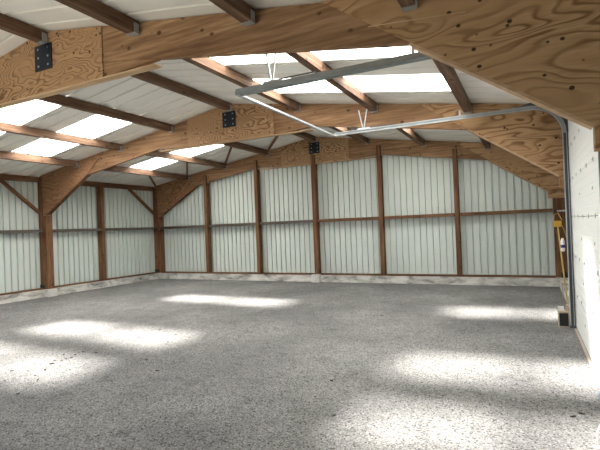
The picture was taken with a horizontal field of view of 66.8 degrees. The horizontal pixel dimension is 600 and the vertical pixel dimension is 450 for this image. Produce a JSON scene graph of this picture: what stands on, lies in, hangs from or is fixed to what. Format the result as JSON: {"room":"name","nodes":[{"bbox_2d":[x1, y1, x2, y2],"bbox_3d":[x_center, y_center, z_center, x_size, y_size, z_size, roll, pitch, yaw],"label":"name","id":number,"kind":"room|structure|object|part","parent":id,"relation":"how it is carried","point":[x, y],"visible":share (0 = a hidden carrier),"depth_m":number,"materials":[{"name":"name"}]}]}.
{"room":"farm building","nodes":[
{"label":"farm building","id":0,"kind":"room"},
{"bbox_2d":[0,180,154,293],"bbox_3d":[-8.069,0.246,10.782,0.051,3.084,12.870,-2,0,27],"label":"wall","id":1,"kind":"structure","parent":0,"point":[128,252],"depth_m":13.55,"materials":[{"name":"white metal"}]},
{"bbox_2d":[0,230,42,233],"bbox_3d":[-7.542,0.178,11.530,0.190,0.080,2.040,-2,0,27],"label":"wall rail","id":2,"kind":"object","parent":1,"relation":"attached to","point":[1,231],"visible":1,"depth_m":11.85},
{"bbox_2d":[0,288,43,295],"bbox_3d":[-7.908,1.760,10.698,0.160,0.035,3.870,-2,0,27],"label":"sill","id":3,"kind":"structure","parent":1,"relation":"attached to","point":[15,292],"depth_m":11.84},
{"bbox_2d":[53,228,100,231],"bbox_3d":[-6.611,0.155,13.390,0.190,0.080,1.680,-2,0,27],"label":"wall rail","id":4,"kind":"object","parent":1,"relation":"attached to","point":[91,229],"visible":0.76,"depth_m":13.29,"materials":[{"name":"brown wood"}]},
{"bbox_2d":[0,273,158,303],"bbox_3d":[-7.977,1.884,10.606,0.350,0.200,12.600,-2,0,27],"label":"baseboard","id":5,"kind":"structure","parent":1,"relation":"attached to","point":[10,298],"depth_m":13.29,"materials":[{"name":"concrete"}]},
{"bbox_2d":[55,272,157,287],"bbox_3d":[-6.029,1.713,14.454,0.160,0.035,4.030,-2,0,27],"label":"sill","id":6,"kind":"structure","parent":1,"relation":"attached to","point":[150,272],"depth_m":14.10,"materials":[{"name":"brown wood"}]},
{"bbox_2d":[96,187,106,279],"bbox_3d":[-6.195,0.257,14.200,0.200,2.885,0.120,-2,0,27],"label":"stud","id":7,"kind":"object","parent":6,"relation":"on","point":[99,190],"visible":1,"depth_m":14.15,"materials":[{"name":"brown wood"}]},
{"bbox_2d":[105,227,156,230],"bbox_3d":[-5.674,0.132,15.263,0.190,0.080,2.230,-2,0,27],"label":"wall rail","id":8,"kind":"object","parent":1,"relation":"attached to","point":[139,228],"visible":0.8,"depth_m":15.17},
{"bbox_2d":[0,0,529,186],"bbox_3d":[-2.343,-2.083,7.933,13.150,1.125,12.950,-2,0,27],"label":"ceiling","id":9,"kind":"structure","parent":0,"point":[129,94],"depth_m":8.07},
{"bbox_2d":[0,100,59,134],"bbox_3d":[-5.630,-1.981,8.433,3.140,0.583,0.940,-2,0,27],"label":"skylight panel","id":10,"kind":"object","parent":9,"relation":"attached to","point":[19,114],"visible":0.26,"depth_m":8.30,"materials":[{"name":"white plastic"}]},
{"bbox_2d":[12,114,129,155],"bbox_3d":[-4.892,-1.999,9.909,3.140,0.583,0.940,-2,0,27],"label":"skylight panel","id":11,"kind":"object","parent":9,"relation":"attached to","point":[94,126],"visible":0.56,"depth_m":9.91,"materials":[{"name":"white plastic"}]},
{"bbox_2d":[131,144,223,169],"bbox_3d":[-3.398,-2.036,12.895,3.140,0.583,0.920,-2,0,27],"label":"skylight panel","id":12,"kind":"object","parent":9,"relation":"attached to","point":[154,163],"visible":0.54,"depth_m":13.06,"materials":[{"name":"white plastic"}]},
{"bbox_2d":[210,46,417,64],"bbox_3d":[0.007,-2.218,5.609,3.100,0.577,0.940,-2,0,27],"label":"skylight panel","id":13,"kind":"object","parent":9,"relation":"attached to","point":[389,51],"visible":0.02,"depth_m":5.76,"materials":[{"name":"white plastic"}]},
{"bbox_2d":[253,73,450,92],"bbox_3d":[0.746,-2.236,7.085,3.100,0.577,0.940,-2,0,27],"label":"skylight panel","id":14,"kind":"object","parent":9,"relation":"attached to","point":[408,82],"visible":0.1,"depth_m":6.86,"materials":[{"name":"white plastic"}]},
{"bbox_2d":[0,279,599,449],"bbox_3d":[-2.112,1.840,8.062,13.710,0.200,13.300,-2,0,27],"label":"floor","id":15,"kind":"structure","parent":0,"point":[248,365],"depth_m":5.13,"materials":[{"name":"concrete"}]},
{"bbox_2d":[0,0,599,151],"bbox_3d":[-3.209,-0.378,6.009,12.924,4.288,0.280,-2,0,27],"label":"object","id":16,"kind":"structure","parent":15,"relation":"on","point":[545,54],"depth_m":3.93,"materials":[{"name":"brown wood"}]},
{"bbox_2d":[0,173,38,182],"bbox_3d":[-8.055,-1.219,10.723,0.100,0.150,3.880,-2,0,27],"label":"beam","id":17,"kind":"structure","parent":16,"relation":"attached to","point":[10,177],"depth_m":11.97,"materials":[{"name":"brown wood"}]},
{"bbox_2d":[0,177,40,213],"bbox_3d":[-7.372,-0.782,11.916,0.090,0.951,1.146,-2,0,27],"label":"knee brace","id":18,"kind":"object","parent":17,"relation":"attached to","point":[2,181],"visible":1,"depth_m":11.92,"materials":[{"name":"brown wood"}]},
{"bbox_2d":[0,13,46,44],"bbox_3d":[-4.266,-2.407,4.019,0.120,0.161,4.230,-2,0,27],"label":"purlin","id":19,"kind":"object","parent":16,"relation":"attached to","point":[8,24],"visible":1,"depth_m":5.62,"materials":[{"name":"wood"}]},
{"bbox_2d":[0,151,78,167],"bbox_3d":[-6.632,-1.538,9.948,0.120,0.161,3.988,-2,0,27],"label":"purlin","id":20,"kind":"object","parent":16,"relation":"attached to","point":[3,155],"visible":1,"depth_m":10.74,"materials":[{"name":"wood"}]},
{"bbox_3d":[-3.338,-2.181,5.920,0.330,0.330,0.014,-2,0,27],"label":"connector plate","id":21,"kind":"part","parent":16,"relation":"part of","materials":[{"name":"black metal"}]},
{"bbox_2d":[0,122,122,150],"bbox_3d":[-5.230,-1.846,9.243,0.120,0.161,3.988,-2,0,27],"label":"purlin","id":22,"kind":"object","parent":16,"relation":"attached to","point":[4,127],"visible":1,"depth_m":9.48,"materials":[{"name":"wood"}]},
{"bbox_2d":[55,0,138,36],"bbox_3d":[-2.827,-2.216,3.301,0.120,0.161,4.230,-2,0,27],"label":"purlin","id":23,"kind":"object","parent":16,"relation":"attached to","point":[95,9],"visible":1,"depth_m":4.79,"materials":[{"name":"wood"}]},
{"bbox_2d":[37,94,173,132],"bbox_3d":[-3.801,-2.159,8.524,0.120,0.161,3.988,-2,0,27],"label":"purlin","id":24,"kind":"object","parent":16,"relation":"attached to","point":[58,99],"visible":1,"depth_m":8.65,"materials":[{"name":"wood"}]},
{"bbox_2d":[131,71,231,111],"bbox_3d":[-2.372,-2.454,7.806,0.120,0.161,3.988,-2,0,27],"label":"purlin","id":25,"kind":"object","parent":16,"relation":"attached to","point":[149,77],"visible":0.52,"depth_m":8.21,"materials":[{"name":"wood"}]},
{"bbox_2d":[209,0,254,26],"bbox_3d":[-1.442,-2.033,2.611,0.120,0.161,4.230,-2,0,27],"label":"purlin","id":26,"kind":"object","parent":16,"relation":"attached to","point":[240,10],"visible":1,"depth_m":4.28,"materials":[{"name":"wood"}]},
{"bbox_2d":[182,58,300,111],"bbox_3d":[-0.933,-2.263,7.088,0.120,0.161,3.988,-2,0,27],"label":"purlin","id":27,"kind":"object","parent":16,"relation":"attached to","point":[211,65],"visible":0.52,"depth_m":6.95,"materials":[{"name":"wood"}]},
{"bbox_2d":[286,52,377,112],"bbox_3d":[0.453,-2.079,6.397,0.120,0.161,3.988,-2,0,27],"label":"purlin","id":28,"kind":"object","parent":16,"relation":"attached to","point":[309,60],"visible":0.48,"depth_m":6.53,"materials":[{"name":"wood"}]},
{"bbox_2d":[397,0,417,11],"bbox_3d":[-0.029,-1.846,1.906,0.120,0.161,4.230,-2,0,27],"label":"purlin","id":29,"kind":"object","parent":16,"relation":"attached to","point":[406,5],"visible":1,"depth_m":3.72,"materials":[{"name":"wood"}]},
{"bbox_2d":[432,59,471,113],"bbox_3d":[1.865,-1.892,5.692,0.120,0.161,3.988,-2,0,27],"label":"purlin","id":30,"kind":"object","parent":16,"relation":"attached to","point":[449,74],"visible":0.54,"depth_m":6.03,"materials":[{"name":"wood"}]},
{"bbox_2d":[37,104,563,296],"bbox_3d":[-1.369,-0.424,9.687,12.924,4.288,0.280,-2,0,27],"label":"frame","id":31,"kind":"object","parent":15,"relation":"on","point":[534,136],"visible":0.6,"depth_m":8.99,"materials":[{"name":"brown wood"}]},
{"bbox_3d":[-6.984,0.217,12.516,0.300,3.062,0.200,-2,0,27],"label":"post","id":32,"kind":"part","parent":31,"relation":"part of","materials":[{"name":"brown wood"}]},
{"bbox_2d":[80,181,153,190],"bbox_3d":[-6.175,-1.266,14.480,0.100,0.150,4.056,-2,0,27],"label":"beam","id":33,"kind":"structure","parent":31,"relation":"attached to","point":[86,183],"depth_m":14.76,"materials":[{"name":"brown wood"}]},
{"bbox_2d":[126,186,155,214],"bbox_3d":[-5.479,-0.829,15.699,0.090,0.953,1.244,-2,0,27],"label":"knee brace","id":34,"kind":"object","parent":33,"relation":"attached to","point":[129,189],"visible":1,"depth_m":15.62,"materials":[{"name":"brown wood"}]},
{"bbox_2d":[102,166,189,179],"bbox_3d":[-4.753,-1.585,13.705,0.120,0.161,4.164,-2,0,27],"label":"purlin","id":35,"kind":"object","parent":31,"relation":"attached to","point":[114,168],"visible":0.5,"depth_m":13.79,"materials":[{"name":"wood"}]},
{"bbox_2d":[146,151,227,168],"bbox_3d":[-3.350,-1.892,13.000,0.120,0.161,4.164,-2,0,27],"label":"purlin","id":36,"kind":"object","parent":31,"relation":"attached to","point":[165,155],"visible":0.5,"depth_m":13.10,"materials":[{"name":"wood"}]},
{"bbox_2d":[224,147,231,164],"bbox_3d":[-2.142,-2.099,13.631,0.050,0.282,2.244,-2,0,-15],"label":"brace","id":37,"kind":"object","parent":36,"relation":"attached to","point":[230,149],"visible":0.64,"depth_m":13.66,"materials":[{"name":"brown wood"}]},
{"bbox_3d":[-1.498,-2.227,9.598,0.330,0.330,0.014,-2,0,27],"label":"connector plate","id":38,"kind":"part","parent":31,"relation":"part of","materials":[{"name":"black metal"}]},
{"bbox_2d":[220,142,269,155],"bbox_3d":[-1.922,-2.205,12.281,0.120,0.161,4.164,-2,0,27],"label":"purlin","id":39,"kind":"object","parent":31,"relation":"attached to","point":[238,145],"visible":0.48,"depth_m":13.07,"materials":[{"name":"wood"}]},
{"bbox_2d":[267,136,278,151],"bbox_3d":[-0.714,-2.412,12.912,0.050,0.282,2.244,-2,0,-15],"label":"brace","id":40,"kind":"object","parent":39,"relation":"attached to","point":[276,137],"visible":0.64,"depth_m":13.21,"materials":[{"name":"brown wood"}]},
{"bbox_2d":[292,130,316,141],"bbox_3d":[-0.492,-2.500,11.562,0.120,0.161,4.164,-2,0,27],"label":"purlin","id":41,"kind":"object","parent":31,"relation":"attached to","point":[304,135],"visible":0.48,"depth_m":12.85,"materials":[{"name":"wood"}]},
{"bbox_2d":[329,127,368,144],"bbox_3d":[0.947,-2.309,10.844,0.120,0.161,4.164,-2,0,27],"label":"purlin","id":42,"kind":"object","parent":31,"relation":"attached to","point":[358,137],"visible":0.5,"depth_m":11.69,"materials":[{"name":"wood"}]},
{"bbox_2d":[397,129,425,146],"bbox_3d":[2.332,-2.126,10.154,0.120,0.161,4.164,-2,0,27],"label":"purlin","id":43,"kind":"object","parent":31,"relation":"attached to","point":[409,133],"visible":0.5,"depth_m":10.85,"materials":[{"name":"wood"}]},
{"bbox_2d":[479,137,490,148],"bbox_3d":[3.745,-1.939,9.449,0.120,0.161,4.164,-2,0,27],"label":"purlin","id":44,"kind":"object","parent":31,"relation":"attached to","point":[487,145],"visible":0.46,"depth_m":10.64,"materials":[{"name":"wood"}]},
{"bbox_2d":[311,274,320,282],"bbox_3d":[0.474,1.559,13.328,0.240,0.235,0.158,-2,0,27],"label":"concrete block","id":45,"kind":"object","parent":15,"relation":"on","point":[316,278],"visible":1,"depth_m":13.26,"materials":[{"name":"grey concrete"}]},
{"bbox_2d":[310,155,320,273],"bbox_3d":[0.467,-0.314,13.471,0.130,3.500,0.190,-2,0,27],"label":"stud","id":46,"kind":"object","parent":45,"relation":"on","point":[314,177],"visible":1,"depth_m":13.40,"materials":[{"name":"brown wood"}]},
{"bbox_2d":[152,137,567,277],"bbox_3d":[0.551,-0.471,13.522,12.924,4.288,0.280,-2,0,27],"label":"frame","id":47,"kind":"object","parent":15,"relation":"on","point":[166,196],"visible":0.64,"depth_m":12.96,"materials":[{"name":"brown wood"}]},
{"bbox_3d":[-5.065,0.170,16.351,0.300,3.062,0.200,-2,0,27],"label":"post","id":48,"kind":"part","parent":47,"relation":"part of","materials":[{"name":"brown wood"}]},
{"bbox_3d":[0.421,-2.274,13.434,0.330,0.330,0.014,-2,0,27],"label":"connector plate","id":49,"kind":"part","parent":47,"relation":"part of","materials":[{"name":"black metal"}]},
{"bbox_3d":[6.148,-0.303,10.735,0.300,3.060,0.200,-2,0,27],"label":"post","id":50,"kind":"part","parent":47,"relation":"part of","materials":[{"name":"brown wood"}]},
{"bbox_2d":[553,213,569,316],"bbox_3d":[3.947,0.654,6.864,0.180,1.685,0.075,-2,0,27],"label":"pole","id":51,"kind":"object","parent":15,"relation":"on","point":[557,224],"visible":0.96,"depth_m":6.85,"materials":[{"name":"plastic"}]},
{"bbox_2d":[560,233,564,250],"bbox_3d":[3.970,0.243,6.831,0.125,0.303,0.062,-2,0,-8],"label":"bottle","id":52,"kind":"object","parent":51,"relation":"hanging from","point":[562,242],"visible":0.97,"depth_m":6.80,"materials":[{"name":"white plastic"}]},
{"bbox_2d":[558,310,569,326],"bbox_3d":[3.914,1.385,6.758,0.140,0.225,0.190,-2,0,27],"label":"wooden crate","id":53,"kind":"object","parent":15,"relation":"on","point":[563,316],"visible":0.91,"depth_m":6.69,"materials":[{"name":"beige wood"}]},
{"bbox_2d":[559,278,569,307],"bbox_3d":[5.330,1.356,8.749,0.390,0.200,4.000,-2,0,27],"label":"baseboard","id":54,"kind":"structure","parent":15,"relation":"on","point":[561,280],"depth_m":9.57,"materials":[{"name":"concrete"}]},
{"bbox_2d":[575,329,599,387],"bbox_3d":[3.387,1.499,4.926,0.450,0.012,3.340,-2,0,27],"label":"trim","id":55,"kind":"structure","parent":15,"relation":"on","point":[576,330],"depth_m":5.08,"materials":[{"name":"concrete"}]},
{"bbox_2d":[596,391,599,445],"bbox_3d":[2.103,1.328,3.027,0.182,0.425,0.180,-2,0,-29],"label":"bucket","id":56,"kind":"object","parent":15,"relation":"on","point":[598,429],"visible":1,"depth_m":3.06,"materials":[{"name":"plastic"}]},
{"bbox_3d":[2.013,1.420,3.052,0.046,0.176,0.052,-2,0,27],"label":"handle","id":57,"kind":"part","parent":56,"relation":"part of","materials":[{"name":"white plastic"}]},
{"bbox_3d":[4.159,-0.065,6.628,0.275,3.100,0.290,-2,0,27],"label":"trim","id":58,"kind":"structure","parent":15,"relation":"on","visible":0},
{"bbox_2d":[235,48,599,327],"bbox_3d":[1.546,-0.232,5.870,3.635,3.606,3.420,-2,0,27],"label":"door track","id":59,"kind":"object","parent":58,"relation":"attached to","point":[272,84],"visible":0.7,"depth_m":6.53,"materials":[{"name":"metal"}]},
{"bbox_3d":[-0.296,-1.553,4.936,0.220,0.024,0.050,-2,0,27],"label":"splice plate","id":60,"kind":"part","parent":59,"relation":"part of","materials":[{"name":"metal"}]},
{"bbox_3d":[0.891,-0.023,4.356,3.455,3.138,0.048,-2,0,27],"label":"rail","id":61,"kind":"part","parent":59,"relation":"part of","materials":[{"name":"grey metal"}]},
{"bbox_3d":[2.287,-0.101,7.347,3.578,3.228,0.048,-2,0,27],"label":"rail","id":62,"kind":"part","parent":59,"relation":"part of","materials":[{"name":"metal"}]},
{"bbox_2d":[568,120,599,377],"bbox_3d":[3.182,-0.011,5.099,0.103,3.047,3.460,-2,0,27],"label":"door","id":63,"kind":"structure","parent":59,"relation":"attached to","point":[583,161],"depth_m":5.05,"materials":[{"name":"metal"}]},
{"bbox_3d":[3.158,-1.312,5.095,0.042,0.444,3.460,-2,0,27],"label":"panel","id":64,"kind":"part","parent":63,"relation":"part of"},
{"bbox_3d":[3.176,-0.858,5.092,0.042,0.454,3.460,-2,0,27],"label":"panel","id":65,"kind":"part","parent":63,"relation":"part of","materials":[{"name":"white metal"}]},
{"bbox_3d":[3.195,-0.363,5.088,0.042,0.524,3.460,-2,0,27],"label":"panel","id":66,"kind":"part","parent":63,"relation":"part of","materials":[{"name":"white metal"}]},
{"bbox_3d":[3.216,0.171,5.085,0.042,0.534,3.460,-2,0,27],"label":"panel","id":67,"kind":"part","parent":63,"relation":"part of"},
{"bbox_3d":[3.237,0.711,5.081,0.042,0.534,3.460,-2,0,27],"label":"panel","id":68,"kind":"part","parent":63,"relation":"part of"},
{"bbox_3d":[3.257,1.236,5.077,0.042,0.504,3.460,-2,0,27],"label":"panel","id":69,"kind":"part","parent":63,"relation":"part of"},
{"bbox_2d":[164,155,555,275],"bbox_3d":[0.591,-0.575,13.662,12.910,4.095,0.051,-2,0,27],"label":"wall","id":70,"kind":"structure","parent":0,"point":[519,243],"depth_m":12.94,"materials":[{"name":"white metal"}]},
{"bbox_2d":[160,225,204,228],"bbox_3d":[-4.027,0.071,15.803,2.015,0.080,0.230,-2,0,27],"label":"wall rail","id":71,"kind":"object","parent":70,"relation":"attached to","point":[191,226],"visible":0.76,"depth_m":15.67,"materials":[{"name":"brown wood"}]},
{"bbox_2d":[209,223,255,226],"bbox_3d":[-2.168,-0.007,14.872,1.845,0.080,0.230,-2,0,27],"label":"wall rail","id":72,"kind":"object","parent":70,"relation":"attached to","point":[234,224],"visible":0.76,"depth_m":14.75,"materials":[{"name":"brown wood"}]},
{"bbox_2d":[260,220,312,224],"bbox_3d":[-0.386,-0.082,13.979,1.845,0.080,0.230,-2,0,27],"label":"wall rail","id":73,"kind":"object","parent":70,"relation":"attached to","point":[297,221],"visible":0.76,"depth_m":13.86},
{"bbox_2d":[318,217,378,221],"bbox_3d":[1.397,-0.158,13.086,1.845,0.080,0.230,-2,0,27],"label":"wall rail","id":74,"kind":"object","parent":70,"relation":"attached to","point":[360,218],"visible":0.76,"depth_m":12.96,"materials":[{"name":"brown wood"}]},
{"bbox_2d":[161,271,555,277],"bbox_3d":[0.584,1.453,13.501,12.230,0.030,0.250,-2,0,27],"label":"sill","id":75,"kind":"structure","parent":70,"relation":"attached to","point":[361,274],"depth_m":12.48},
{"bbox_2d":[203,176,212,272],"bbox_3d":[-3.093,-0.031,15.256,0.110,3.235,0.190,-2,0,27],"label":"stud","id":76,"kind":"object","parent":75,"relation":"on","point":[206,192],"visible":1,"depth_m":15.19,"materials":[{"name":"brown wood"}]},
{"bbox_2d":[253,160,262,272],"bbox_3d":[-1.317,-0.263,14.364,0.110,3.549,0.190,-2,0,27],"label":"stud","id":77,"kind":"object","parent":75,"relation":"on","point":[257,196],"visible":0.99,"depth_m":14.29,"materials":[{"name":"brown wood"}]},
{"bbox_2d":[376,145,386,274],"bbox_3d":[2.248,-0.417,12.579,0.110,3.555,0.190,-2,0,27],"label":"stud","id":78,"kind":"object","parent":75,"relation":"on","point":[378,149],"visible":1,"depth_m":12.50,"materials":[{"name":"brown wood"}]},
{"bbox_2d":[452,148,462,274],"bbox_3d":[4.037,-0.336,11.685,0.110,3.242,0.190,-2,0,27],"label":"stud","id":79,"kind":"object","parent":75,"relation":"on","point":[454,150],"visible":1,"depth_m":11.60,"materials":[{"name":"brown wood"}]},
{"bbox_2d":[159,273,558,286],"bbox_3d":[0.654,1.571,13.608,13.110,0.200,0.500,-2,0,27],"label":"baseboard","id":80,"kind":"structure","parent":70,"relation":"attached to","point":[499,281],"depth_m":12.51,"materials":[{"name":"concrete"}]},
{"bbox_2d":[384,213,454,218],"bbox_3d":[3.179,-0.233,12.193,1.845,0.080,0.230,-2,0,27],"label":"wall rail","id":81,"kind":"object","parent":70,"relation":"attached to","point":[445,214],"visible":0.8,"depth_m":12.07,"materials":[{"name":"brown wood"}]},
{"bbox_2d":[460,208,552,215],"bbox_3d":[5.060,-0.312,11.251,2.065,0.080,0.230,-2,0,27],"label":"wall rail","id":82,"kind":"object","parent":70,"relation":"attached to","point":[550,209],"visible":1,"depth_m":11.12,"materials":[{"name":"brown wood"}]}
]}

